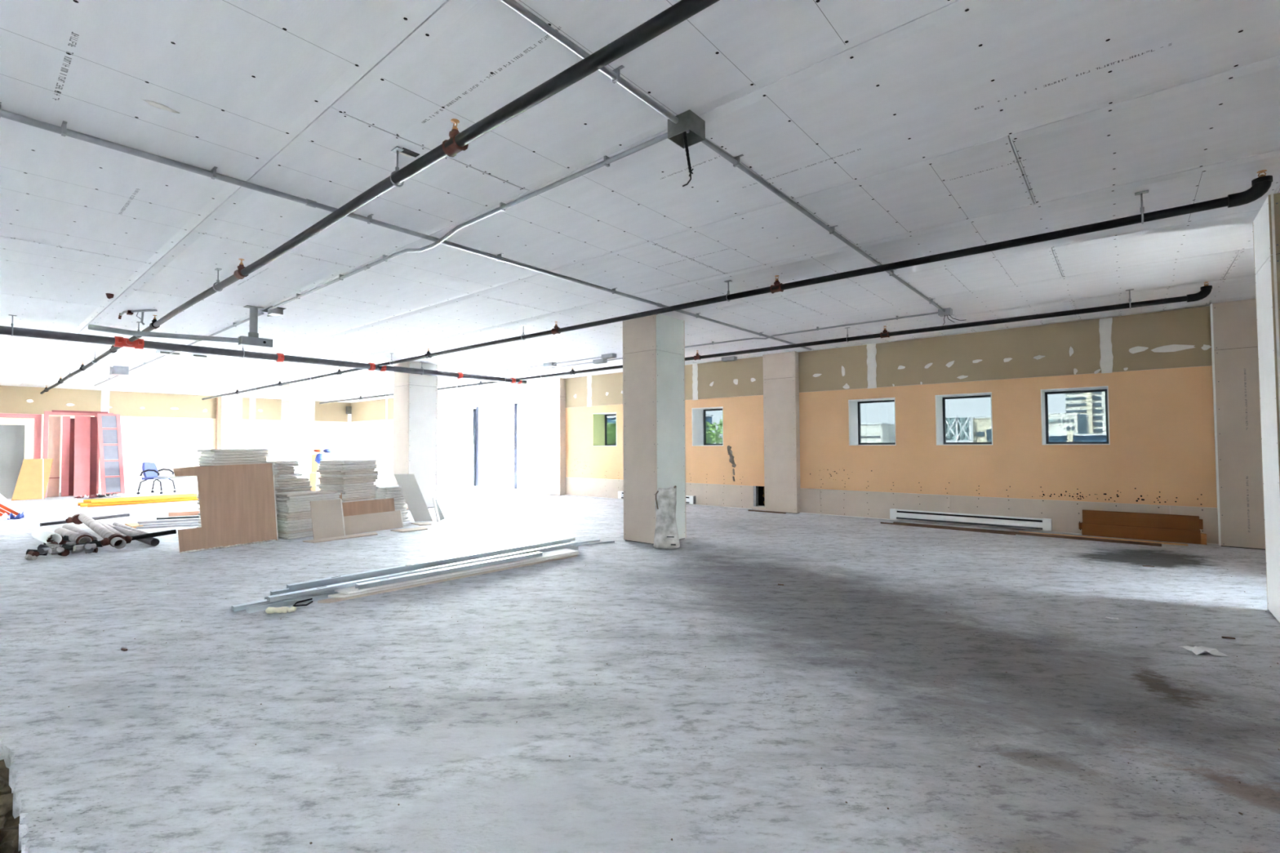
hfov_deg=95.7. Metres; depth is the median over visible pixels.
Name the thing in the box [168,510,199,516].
strip
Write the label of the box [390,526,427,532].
gypsum offcut
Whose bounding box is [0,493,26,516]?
board
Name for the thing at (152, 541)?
pipe
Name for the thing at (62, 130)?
conduit
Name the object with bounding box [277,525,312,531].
board
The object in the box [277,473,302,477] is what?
board
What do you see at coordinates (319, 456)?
sack
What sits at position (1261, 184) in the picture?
pipe
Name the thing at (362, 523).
gypsum offcut
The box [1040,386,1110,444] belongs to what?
window
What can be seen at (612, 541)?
track
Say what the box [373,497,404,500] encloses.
board
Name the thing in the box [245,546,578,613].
stud
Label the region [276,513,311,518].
board
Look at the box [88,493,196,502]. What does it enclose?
tube
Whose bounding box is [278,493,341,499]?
board
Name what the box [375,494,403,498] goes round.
board
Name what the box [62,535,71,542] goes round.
pipe fitting
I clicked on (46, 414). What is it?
door frame
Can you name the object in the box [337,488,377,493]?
board
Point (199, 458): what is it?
board
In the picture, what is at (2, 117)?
conduit
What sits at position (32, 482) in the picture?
board
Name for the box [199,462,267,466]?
board
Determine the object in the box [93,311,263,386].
conduit
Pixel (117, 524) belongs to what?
pipe
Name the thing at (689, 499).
baseboard heater
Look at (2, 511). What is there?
bar
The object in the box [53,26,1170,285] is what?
print
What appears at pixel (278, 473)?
board
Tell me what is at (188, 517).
strip
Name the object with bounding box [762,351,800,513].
pilaster
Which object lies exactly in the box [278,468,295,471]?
board
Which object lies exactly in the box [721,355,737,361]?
ceiling box
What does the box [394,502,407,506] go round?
board
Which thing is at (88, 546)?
pipe fitting
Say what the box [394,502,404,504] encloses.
board
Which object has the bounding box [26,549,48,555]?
pipe fitting
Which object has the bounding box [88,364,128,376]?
ceiling box
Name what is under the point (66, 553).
pipe fitting
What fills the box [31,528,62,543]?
pipe
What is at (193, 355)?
ceiling fixture
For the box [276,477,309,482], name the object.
board
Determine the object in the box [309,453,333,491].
cardboard box
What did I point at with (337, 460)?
board
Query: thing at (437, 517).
gypsum offcut
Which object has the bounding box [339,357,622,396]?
conduit
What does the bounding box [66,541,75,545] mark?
pipe fitting
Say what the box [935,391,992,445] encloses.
window
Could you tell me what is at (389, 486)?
board
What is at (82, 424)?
door
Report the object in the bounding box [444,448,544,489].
ground
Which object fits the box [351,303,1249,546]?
wall
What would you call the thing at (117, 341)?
pipe
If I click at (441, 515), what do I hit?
gypsum offcut
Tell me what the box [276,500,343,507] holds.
board
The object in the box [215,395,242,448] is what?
pilaster
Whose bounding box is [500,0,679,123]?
conduit
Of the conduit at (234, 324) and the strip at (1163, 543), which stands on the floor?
the strip at (1163, 543)
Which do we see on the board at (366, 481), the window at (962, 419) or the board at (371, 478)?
the board at (371, 478)
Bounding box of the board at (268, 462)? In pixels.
[266,461,298,464]
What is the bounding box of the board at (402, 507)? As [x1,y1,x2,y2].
[394,506,407,509]
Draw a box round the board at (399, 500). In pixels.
[394,499,405,502]
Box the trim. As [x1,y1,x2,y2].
[347,413,351,459]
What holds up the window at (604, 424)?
in the wall at (1157, 367)
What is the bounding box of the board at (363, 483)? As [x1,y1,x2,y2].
[315,482,373,487]
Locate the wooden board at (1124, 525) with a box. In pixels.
[1078,509,1206,545]
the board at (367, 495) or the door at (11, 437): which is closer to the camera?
the board at (367, 495)
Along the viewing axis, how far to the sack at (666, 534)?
7.10 m
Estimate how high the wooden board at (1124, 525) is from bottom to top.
0.335 m
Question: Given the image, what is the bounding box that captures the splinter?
[1221,636,1235,639]
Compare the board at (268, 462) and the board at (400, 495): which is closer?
the board at (268, 462)
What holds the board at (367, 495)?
on the board at (366, 497)
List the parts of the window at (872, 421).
sill, pane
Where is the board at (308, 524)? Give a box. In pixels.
[277,523,311,528]
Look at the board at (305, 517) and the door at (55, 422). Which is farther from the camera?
the door at (55, 422)
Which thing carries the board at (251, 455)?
on the board at (199, 458)
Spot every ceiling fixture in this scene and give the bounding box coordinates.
[155,350,181,355]
[188,353,208,358]
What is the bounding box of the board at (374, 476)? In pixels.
[317,475,377,479]
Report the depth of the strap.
15.58 m
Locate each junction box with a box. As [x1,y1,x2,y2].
[346,406,351,413]
[667,109,705,186]
[937,307,966,324]
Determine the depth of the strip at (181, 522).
9.43 m
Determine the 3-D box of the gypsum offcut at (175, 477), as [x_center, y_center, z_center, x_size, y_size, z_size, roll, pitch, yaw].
[-6.040,0.673,7.793,0.714,0.032,0.320,0,-2,-11]
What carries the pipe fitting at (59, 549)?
on the pipe fitting at (66, 553)
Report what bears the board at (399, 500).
on the board at (397, 503)
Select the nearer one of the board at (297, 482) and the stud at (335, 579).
the stud at (335, 579)
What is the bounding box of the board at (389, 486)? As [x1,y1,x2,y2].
[377,484,419,489]
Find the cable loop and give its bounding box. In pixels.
[293,598,313,606]
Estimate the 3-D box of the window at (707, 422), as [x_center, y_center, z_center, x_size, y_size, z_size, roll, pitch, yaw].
[1.557,0.008,12.211,0.770,0.800,0.500,-2,-2,40]
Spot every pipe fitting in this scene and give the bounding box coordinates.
[24,554,37,559]
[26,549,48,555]
[26,551,39,556]
[37,544,50,554]
[45,543,61,547]
[48,546,64,554]
[52,547,70,555]
[58,539,69,544]
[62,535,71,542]
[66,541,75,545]
[71,550,82,553]
[72,543,96,551]
[84,548,93,553]
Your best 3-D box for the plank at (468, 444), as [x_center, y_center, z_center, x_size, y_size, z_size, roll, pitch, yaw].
[-5.250,1.175,17.579,0.150,1.350,0.110,-2,-2,40]
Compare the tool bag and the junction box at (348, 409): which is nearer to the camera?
the tool bag
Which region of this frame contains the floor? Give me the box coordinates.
[0,480,1279,852]
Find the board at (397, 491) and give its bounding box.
[374,490,401,494]
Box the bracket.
[88,305,272,348]
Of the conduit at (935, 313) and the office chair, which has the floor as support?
the office chair
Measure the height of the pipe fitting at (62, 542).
0.078 m
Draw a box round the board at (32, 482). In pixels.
[11,458,53,500]
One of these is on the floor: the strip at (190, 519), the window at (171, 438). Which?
the strip at (190, 519)
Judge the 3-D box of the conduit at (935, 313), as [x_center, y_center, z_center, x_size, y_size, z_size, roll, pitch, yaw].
[1.816,-1.388,9.032,5.200,0.076,0.134,-2,-2,40]
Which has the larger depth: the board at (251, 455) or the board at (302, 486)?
the board at (302, 486)
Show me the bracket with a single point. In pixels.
(253, 340)
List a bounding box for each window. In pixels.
[146,427,173,449]
[260,429,278,448]
[314,430,320,448]
[360,425,370,446]
[377,424,387,446]
[437,399,544,493]
[592,412,616,446]
[691,406,723,445]
[848,397,896,445]
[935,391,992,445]
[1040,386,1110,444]
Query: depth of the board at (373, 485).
8.94 m
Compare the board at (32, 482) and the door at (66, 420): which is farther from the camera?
the door at (66, 420)
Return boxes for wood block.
[124,522,143,528]
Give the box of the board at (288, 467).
[276,466,294,469]
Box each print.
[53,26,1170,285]
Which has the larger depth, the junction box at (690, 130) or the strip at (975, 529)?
the strip at (975, 529)
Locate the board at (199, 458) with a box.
[198,457,266,460]
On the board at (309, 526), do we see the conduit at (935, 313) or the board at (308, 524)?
the board at (308, 524)
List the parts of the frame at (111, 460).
rail, pane, rail, pane, rail, pane, rail, pane, rail, pane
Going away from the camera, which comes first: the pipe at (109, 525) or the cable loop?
the cable loop
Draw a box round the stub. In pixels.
[105,293,114,298]
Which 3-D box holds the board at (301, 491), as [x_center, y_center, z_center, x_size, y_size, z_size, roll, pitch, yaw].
[-5.329,0.995,8.714,0.435,0.036,0.552,-1,-2,28]
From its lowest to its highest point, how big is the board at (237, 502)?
1.056 m
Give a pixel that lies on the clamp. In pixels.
(128, 312)
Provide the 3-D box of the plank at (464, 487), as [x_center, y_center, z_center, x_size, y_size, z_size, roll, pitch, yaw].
[-4.561,1.814,16.827,1.906,0.020,0.090,-2,-2,42]
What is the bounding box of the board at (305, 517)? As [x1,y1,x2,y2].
[276,515,311,520]
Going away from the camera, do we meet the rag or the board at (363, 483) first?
the rag
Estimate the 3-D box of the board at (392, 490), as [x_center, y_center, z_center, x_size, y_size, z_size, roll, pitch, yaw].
[-4.193,1.066,9.875,0.454,0.037,0.676,-1,-2,26]
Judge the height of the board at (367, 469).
0.036 m
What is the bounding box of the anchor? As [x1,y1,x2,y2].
[398,147,419,157]
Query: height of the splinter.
0.008 m
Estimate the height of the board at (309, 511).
0.034 m
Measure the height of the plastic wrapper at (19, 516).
0.129 m
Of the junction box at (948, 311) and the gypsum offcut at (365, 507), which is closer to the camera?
the junction box at (948, 311)
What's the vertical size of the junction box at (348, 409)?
0.300 m
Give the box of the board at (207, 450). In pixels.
[196,448,268,452]
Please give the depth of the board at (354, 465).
8.90 m
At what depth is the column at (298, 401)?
15.88 m
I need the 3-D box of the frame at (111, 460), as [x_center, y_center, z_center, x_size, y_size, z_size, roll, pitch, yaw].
[-14.248,0.740,15.592,0.195,2.160,0.579,-2,-2,40]
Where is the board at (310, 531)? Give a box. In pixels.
[277,530,312,537]
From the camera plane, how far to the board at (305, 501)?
8.11 m
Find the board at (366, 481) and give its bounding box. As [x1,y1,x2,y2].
[320,480,376,484]
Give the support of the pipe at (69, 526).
on the floor
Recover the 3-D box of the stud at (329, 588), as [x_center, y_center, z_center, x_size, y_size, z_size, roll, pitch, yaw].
[-1.884,1.414,5.896,0.064,0.037,3.340,-2,-2,41]
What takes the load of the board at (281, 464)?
on the board at (288, 467)
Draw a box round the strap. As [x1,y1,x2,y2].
[512,383,516,396]
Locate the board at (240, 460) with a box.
[198,459,266,463]
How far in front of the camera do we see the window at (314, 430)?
22.13 m
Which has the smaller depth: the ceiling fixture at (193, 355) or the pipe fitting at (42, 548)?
the pipe fitting at (42, 548)
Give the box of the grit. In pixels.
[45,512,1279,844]
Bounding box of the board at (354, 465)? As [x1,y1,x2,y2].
[318,464,377,467]
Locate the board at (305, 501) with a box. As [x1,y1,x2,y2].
[275,497,340,505]
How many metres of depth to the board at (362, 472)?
8.96 m
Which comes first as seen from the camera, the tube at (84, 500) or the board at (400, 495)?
the board at (400, 495)
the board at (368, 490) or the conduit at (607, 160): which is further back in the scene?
the board at (368, 490)
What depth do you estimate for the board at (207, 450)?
7.72 m
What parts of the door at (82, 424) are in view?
door panel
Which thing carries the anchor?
attached to the ceiling
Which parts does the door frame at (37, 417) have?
frame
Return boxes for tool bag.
[323,448,331,453]
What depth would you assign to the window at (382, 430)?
21.44 m
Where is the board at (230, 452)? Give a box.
[200,451,268,454]
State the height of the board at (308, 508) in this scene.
0.036 m
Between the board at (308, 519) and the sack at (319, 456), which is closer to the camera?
the board at (308, 519)
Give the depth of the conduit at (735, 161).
4.05 m
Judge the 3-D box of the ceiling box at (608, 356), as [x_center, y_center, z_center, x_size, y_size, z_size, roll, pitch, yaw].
[-0.583,-1.318,10.869,0.280,0.076,0.120,-2,-2,40]
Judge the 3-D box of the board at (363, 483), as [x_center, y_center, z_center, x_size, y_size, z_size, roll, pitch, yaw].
[-4.659,0.915,9.159,0.505,0.037,0.668,-1,-2,19]
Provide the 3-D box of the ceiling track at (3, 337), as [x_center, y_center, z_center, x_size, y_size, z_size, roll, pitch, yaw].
[-9.961,-1.301,9.812,0.100,0.070,3.900,0,-2,-21]
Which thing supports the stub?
hanging from the ceiling
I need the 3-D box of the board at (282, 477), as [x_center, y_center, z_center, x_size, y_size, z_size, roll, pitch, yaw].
[-5.425,0.767,8.659,0.456,0.036,0.356,-1,-2,32]
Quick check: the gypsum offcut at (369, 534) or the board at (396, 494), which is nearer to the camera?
the gypsum offcut at (369, 534)
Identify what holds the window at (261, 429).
in the wall at (193, 420)
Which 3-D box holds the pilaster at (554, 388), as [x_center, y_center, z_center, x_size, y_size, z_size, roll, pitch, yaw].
[-2.188,0.263,14.888,0.601,2.975,0.193,-2,-2,40]
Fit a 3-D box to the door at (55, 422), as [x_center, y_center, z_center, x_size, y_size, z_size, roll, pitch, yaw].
[-15.300,0.778,15.117,0.060,2.100,0.220,-2,-2,40]
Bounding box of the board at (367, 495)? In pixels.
[342,493,376,498]
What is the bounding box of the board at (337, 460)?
[320,459,376,462]
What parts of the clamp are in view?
rod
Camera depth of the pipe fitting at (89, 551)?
6.95 m
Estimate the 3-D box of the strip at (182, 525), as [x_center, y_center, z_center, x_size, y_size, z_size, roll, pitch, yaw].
[-7.475,1.596,9.289,0.948,0.030,0.050,0,-2,-24]
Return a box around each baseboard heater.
[617,491,695,503]
[889,508,1052,531]
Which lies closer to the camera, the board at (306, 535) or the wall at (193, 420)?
the board at (306, 535)
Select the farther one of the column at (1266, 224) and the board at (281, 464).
the board at (281, 464)
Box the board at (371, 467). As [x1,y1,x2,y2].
[318,466,376,470]
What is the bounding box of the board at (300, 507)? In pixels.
[277,505,310,510]
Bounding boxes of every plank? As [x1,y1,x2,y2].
[463,443,470,487]
[464,487,503,490]
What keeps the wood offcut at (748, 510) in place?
on the floor
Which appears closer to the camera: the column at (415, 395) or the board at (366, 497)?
the board at (366, 497)
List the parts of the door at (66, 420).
door panel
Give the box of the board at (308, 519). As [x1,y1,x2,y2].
[276,518,311,524]
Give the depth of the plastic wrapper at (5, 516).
10.26 m
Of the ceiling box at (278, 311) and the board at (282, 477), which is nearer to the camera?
the ceiling box at (278, 311)
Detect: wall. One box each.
[0,385,351,493]
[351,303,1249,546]
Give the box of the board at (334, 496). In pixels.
[275,495,339,502]
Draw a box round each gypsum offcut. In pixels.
[153,475,196,479]
[302,531,377,542]
[310,498,345,539]
[342,497,395,516]
[343,515,350,535]
[346,510,404,535]
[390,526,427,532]
[394,474,432,521]
[411,521,431,525]
[432,497,439,521]
[435,499,444,520]
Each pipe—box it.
[0,314,527,384]
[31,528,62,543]
[40,0,719,394]
[53,527,93,544]
[62,523,97,540]
[97,521,126,537]
[104,523,142,534]
[112,522,147,533]
[112,525,159,546]
[201,169,1272,399]
[319,281,1212,404]
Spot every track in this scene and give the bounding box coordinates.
[0,334,112,366]
[577,539,599,543]
[577,540,614,546]
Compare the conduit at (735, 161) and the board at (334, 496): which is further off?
the board at (334, 496)
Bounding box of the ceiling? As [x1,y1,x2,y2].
[0,0,1279,402]
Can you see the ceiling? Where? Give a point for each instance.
(914, 129)
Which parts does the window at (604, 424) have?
frame, pane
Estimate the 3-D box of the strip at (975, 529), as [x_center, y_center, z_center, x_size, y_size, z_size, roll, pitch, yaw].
[5.194,1.489,8.119,3.152,0.030,0.050,-2,-2,41]
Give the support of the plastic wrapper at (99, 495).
on the floor
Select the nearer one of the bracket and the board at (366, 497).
the bracket
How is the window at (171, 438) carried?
in the wall at (193, 420)
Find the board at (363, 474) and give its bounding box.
[319,473,377,477]
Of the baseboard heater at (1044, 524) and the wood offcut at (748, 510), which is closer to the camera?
the baseboard heater at (1044, 524)
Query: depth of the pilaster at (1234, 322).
6.96 m
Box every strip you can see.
[136,523,199,528]
[137,518,198,524]
[138,520,198,526]
[156,515,199,519]
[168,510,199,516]
[317,548,579,603]
[880,522,1015,535]
[893,521,1161,546]
[1018,531,1187,546]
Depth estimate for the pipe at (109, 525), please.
8.12 m
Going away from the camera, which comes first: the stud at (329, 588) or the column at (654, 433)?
the stud at (329, 588)
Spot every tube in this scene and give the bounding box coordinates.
[80,497,183,506]
[83,493,189,502]
[87,497,199,506]
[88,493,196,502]
[90,494,188,502]
[91,494,198,503]
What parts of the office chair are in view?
backrest, armrest, seat, leg, armrest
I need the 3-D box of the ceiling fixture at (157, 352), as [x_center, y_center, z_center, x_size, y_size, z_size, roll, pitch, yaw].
[-8.350,-1.302,10.247,0.103,0.060,0.340,-2,-2,40]
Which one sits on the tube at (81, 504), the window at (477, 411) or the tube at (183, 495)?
the tube at (183, 495)
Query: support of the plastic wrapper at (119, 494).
on the floor
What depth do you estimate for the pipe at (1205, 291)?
7.82 m
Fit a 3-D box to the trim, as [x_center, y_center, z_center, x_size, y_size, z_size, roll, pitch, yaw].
[-11.355,0.676,22.622,0.100,2.725,0.100,-2,-2,40]
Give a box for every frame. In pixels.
[0,413,41,458]
[42,409,113,497]
[97,413,124,494]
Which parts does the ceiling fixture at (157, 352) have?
grey panel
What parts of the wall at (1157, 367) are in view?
sill plate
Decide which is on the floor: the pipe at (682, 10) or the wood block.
the wood block
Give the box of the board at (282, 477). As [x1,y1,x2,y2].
[276,476,297,479]
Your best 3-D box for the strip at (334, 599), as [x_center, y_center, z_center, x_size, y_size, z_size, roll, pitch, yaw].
[-1.706,1.444,5.757,0.323,0.053,2.759,-2,-2,41]
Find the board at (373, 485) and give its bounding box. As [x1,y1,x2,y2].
[318,484,376,489]
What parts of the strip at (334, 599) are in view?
gypsum strip, gypsum strip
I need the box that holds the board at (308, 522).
[277,520,311,526]
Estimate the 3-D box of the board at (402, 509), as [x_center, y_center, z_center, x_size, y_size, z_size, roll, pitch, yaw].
[-4.243,1.400,9.731,0.435,0.037,0.424,-1,-2,30]
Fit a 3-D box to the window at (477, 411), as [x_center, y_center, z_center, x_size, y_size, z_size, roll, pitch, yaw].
[-4.544,0.587,17.282,5.700,2.500,0.200,-2,-2,40]
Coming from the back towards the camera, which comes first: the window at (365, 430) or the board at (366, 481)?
the window at (365, 430)
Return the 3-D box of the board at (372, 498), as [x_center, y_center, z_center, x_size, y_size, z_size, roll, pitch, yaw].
[-4.612,1.171,9.139,0.472,0.035,0.624,-1,-2,22]
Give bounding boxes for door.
[0,424,24,498]
[47,416,61,497]
[60,416,74,496]
[73,415,97,496]
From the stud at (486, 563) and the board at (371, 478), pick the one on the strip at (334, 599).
the stud at (486, 563)
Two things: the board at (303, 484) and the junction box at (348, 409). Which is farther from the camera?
the junction box at (348, 409)
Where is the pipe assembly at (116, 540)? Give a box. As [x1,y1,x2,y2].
[39,512,176,550]
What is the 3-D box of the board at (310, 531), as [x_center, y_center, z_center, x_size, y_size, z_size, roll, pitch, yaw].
[-4.793,1.513,8.353,0.296,0.035,0.755,-1,-2,28]
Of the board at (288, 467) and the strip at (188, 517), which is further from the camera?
the strip at (188, 517)
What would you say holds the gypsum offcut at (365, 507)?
on the floor
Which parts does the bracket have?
stem, ceiling plate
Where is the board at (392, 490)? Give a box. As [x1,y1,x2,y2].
[374,488,400,492]
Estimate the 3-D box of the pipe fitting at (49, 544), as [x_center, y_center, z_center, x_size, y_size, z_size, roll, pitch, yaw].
[-7.160,1.469,7.055,0.139,0.094,0.096,1,-2,-31]
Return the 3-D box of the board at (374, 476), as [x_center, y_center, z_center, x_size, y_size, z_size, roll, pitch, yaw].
[-4.614,0.805,9.166,0.499,0.035,0.708,-1,-2,18]
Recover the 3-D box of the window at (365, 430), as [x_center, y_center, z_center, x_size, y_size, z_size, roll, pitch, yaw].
[-10.221,0.376,22.095,0.830,0.800,0.500,-2,-2,40]
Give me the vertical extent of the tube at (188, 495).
0.068 m
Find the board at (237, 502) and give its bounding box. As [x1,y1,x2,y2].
[173,462,278,553]
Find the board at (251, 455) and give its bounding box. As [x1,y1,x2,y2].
[200,453,271,457]
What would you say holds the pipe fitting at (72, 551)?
on the floor
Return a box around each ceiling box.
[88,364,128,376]
[261,306,285,316]
[542,362,556,367]
[592,358,607,364]
[601,353,616,359]
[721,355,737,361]
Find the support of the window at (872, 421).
in the wall at (1157, 367)
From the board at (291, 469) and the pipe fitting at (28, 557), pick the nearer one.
the pipe fitting at (28, 557)
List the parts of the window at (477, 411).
dark mullion trim, sill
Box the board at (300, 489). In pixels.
[275,488,311,493]
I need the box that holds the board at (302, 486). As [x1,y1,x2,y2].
[280,485,311,489]
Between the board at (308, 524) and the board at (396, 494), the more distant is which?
the board at (396, 494)
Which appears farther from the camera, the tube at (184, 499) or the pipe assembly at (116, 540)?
the tube at (184, 499)
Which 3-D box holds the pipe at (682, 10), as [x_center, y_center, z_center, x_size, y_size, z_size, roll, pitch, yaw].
[-7.540,-1.281,8.471,23.825,0.218,0.092,-2,-2,40]
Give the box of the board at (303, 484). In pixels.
[279,483,310,487]
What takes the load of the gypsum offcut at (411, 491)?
on the floor
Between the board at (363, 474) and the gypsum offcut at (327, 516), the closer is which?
the gypsum offcut at (327, 516)
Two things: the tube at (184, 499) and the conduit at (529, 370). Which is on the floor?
the tube at (184, 499)
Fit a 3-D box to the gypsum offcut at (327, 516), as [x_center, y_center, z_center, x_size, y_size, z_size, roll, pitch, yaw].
[-4.349,1.293,8.070,0.159,0.527,0.414,-2,-2,40]
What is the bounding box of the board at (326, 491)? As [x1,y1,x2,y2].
[275,489,337,497]
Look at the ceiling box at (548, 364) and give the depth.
11.93 m
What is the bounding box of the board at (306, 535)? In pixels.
[278,533,313,539]
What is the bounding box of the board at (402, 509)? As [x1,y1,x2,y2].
[395,508,406,511]
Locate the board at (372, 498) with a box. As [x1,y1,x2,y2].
[342,497,374,502]
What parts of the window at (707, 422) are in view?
frame, pane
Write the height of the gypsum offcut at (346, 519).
0.267 m
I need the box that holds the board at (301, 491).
[278,490,312,493]
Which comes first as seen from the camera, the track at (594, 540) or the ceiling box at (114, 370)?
the track at (594, 540)
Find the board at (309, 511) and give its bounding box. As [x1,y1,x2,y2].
[277,510,311,515]
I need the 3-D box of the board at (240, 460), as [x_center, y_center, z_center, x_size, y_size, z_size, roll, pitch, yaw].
[-5.567,0.474,7.924,0.436,0.036,0.660,-2,-2,33]
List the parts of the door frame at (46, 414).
rail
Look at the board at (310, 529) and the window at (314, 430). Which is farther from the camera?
the window at (314, 430)
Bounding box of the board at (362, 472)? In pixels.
[319,471,377,475]
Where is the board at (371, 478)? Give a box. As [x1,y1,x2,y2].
[319,477,377,482]
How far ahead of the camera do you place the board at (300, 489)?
8.64 m
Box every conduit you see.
[0,102,811,350]
[1,116,269,194]
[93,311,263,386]
[269,132,667,310]
[328,356,601,395]
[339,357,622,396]
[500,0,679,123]
[684,311,937,347]
[701,137,945,311]
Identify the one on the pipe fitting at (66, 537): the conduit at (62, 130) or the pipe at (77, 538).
the pipe at (77, 538)
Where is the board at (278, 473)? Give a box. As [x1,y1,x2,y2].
[275,471,294,474]
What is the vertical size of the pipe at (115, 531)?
0.124 m
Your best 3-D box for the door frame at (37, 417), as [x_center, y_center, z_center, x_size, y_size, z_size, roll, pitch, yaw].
[-16.141,0.735,14.062,0.130,2.140,2.200,-2,-2,40]
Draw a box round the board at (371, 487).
[320,486,377,492]
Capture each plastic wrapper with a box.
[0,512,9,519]
[6,511,24,519]
[86,494,97,497]
[97,493,109,497]
[114,493,125,496]
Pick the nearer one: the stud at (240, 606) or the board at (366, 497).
the stud at (240, 606)
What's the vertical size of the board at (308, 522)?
0.036 m
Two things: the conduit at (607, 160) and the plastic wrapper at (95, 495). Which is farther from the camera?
the plastic wrapper at (95, 495)
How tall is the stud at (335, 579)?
0.035 m
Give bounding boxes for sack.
[315,453,324,463]
[653,485,679,549]
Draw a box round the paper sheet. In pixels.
[1178,645,1229,657]
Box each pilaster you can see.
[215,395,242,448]
[544,377,565,495]
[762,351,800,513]
[1209,298,1265,550]
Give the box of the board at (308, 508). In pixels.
[277,507,311,512]
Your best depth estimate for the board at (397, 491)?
9.57 m
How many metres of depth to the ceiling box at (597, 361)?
11.48 m
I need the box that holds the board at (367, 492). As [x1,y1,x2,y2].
[342,491,375,497]
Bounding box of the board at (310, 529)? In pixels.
[277,528,312,533]
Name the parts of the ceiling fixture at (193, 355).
grey panel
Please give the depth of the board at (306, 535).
8.06 m
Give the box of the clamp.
[118,309,157,324]
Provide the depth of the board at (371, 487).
8.97 m
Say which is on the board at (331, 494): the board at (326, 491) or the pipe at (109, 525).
the board at (326, 491)
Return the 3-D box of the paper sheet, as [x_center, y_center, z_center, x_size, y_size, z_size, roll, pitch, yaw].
[3.428,1.356,3.522,0.176,0.031,0.157,-1,-2,11]
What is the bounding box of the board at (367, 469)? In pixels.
[315,468,374,472]
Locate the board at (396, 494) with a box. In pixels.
[373,493,402,496]
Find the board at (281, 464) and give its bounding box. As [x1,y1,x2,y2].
[279,463,299,466]
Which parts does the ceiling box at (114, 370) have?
lamp arm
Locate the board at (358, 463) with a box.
[319,462,376,465]
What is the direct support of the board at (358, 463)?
on the board at (354, 465)
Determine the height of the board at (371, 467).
0.035 m
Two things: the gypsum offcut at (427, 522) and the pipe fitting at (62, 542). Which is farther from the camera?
the gypsum offcut at (427, 522)
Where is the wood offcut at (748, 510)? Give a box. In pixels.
[747,510,786,513]
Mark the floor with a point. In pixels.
(154, 749)
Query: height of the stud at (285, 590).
0.049 m
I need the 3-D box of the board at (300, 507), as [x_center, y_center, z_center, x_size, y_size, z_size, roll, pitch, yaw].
[-4.778,1.149,8.398,0.286,0.036,0.781,-1,-2,29]
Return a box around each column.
[280,383,315,480]
[392,361,437,510]
[622,313,686,544]
[1253,192,1279,622]
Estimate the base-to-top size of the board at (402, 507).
0.036 m
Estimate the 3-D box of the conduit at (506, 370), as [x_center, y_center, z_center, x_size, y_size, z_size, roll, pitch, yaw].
[-5.471,-1.179,14.998,12.400,0.049,0.062,-2,-2,40]
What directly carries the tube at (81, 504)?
on the floor
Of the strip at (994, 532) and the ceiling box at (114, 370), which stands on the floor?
the strip at (994, 532)
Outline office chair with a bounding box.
[137,462,176,494]
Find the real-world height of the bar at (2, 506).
0.515 m
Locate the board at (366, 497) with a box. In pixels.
[342,496,375,501]
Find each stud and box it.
[231,545,577,611]
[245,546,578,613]
[266,542,577,602]
[270,541,570,595]
[286,537,574,589]
[355,551,542,589]
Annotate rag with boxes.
[265,606,296,613]
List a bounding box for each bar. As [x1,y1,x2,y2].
[0,503,18,515]
[0,508,15,516]
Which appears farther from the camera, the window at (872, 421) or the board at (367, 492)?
the window at (872, 421)
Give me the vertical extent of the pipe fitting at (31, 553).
0.064 m
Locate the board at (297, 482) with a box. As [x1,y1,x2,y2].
[276,480,310,484]

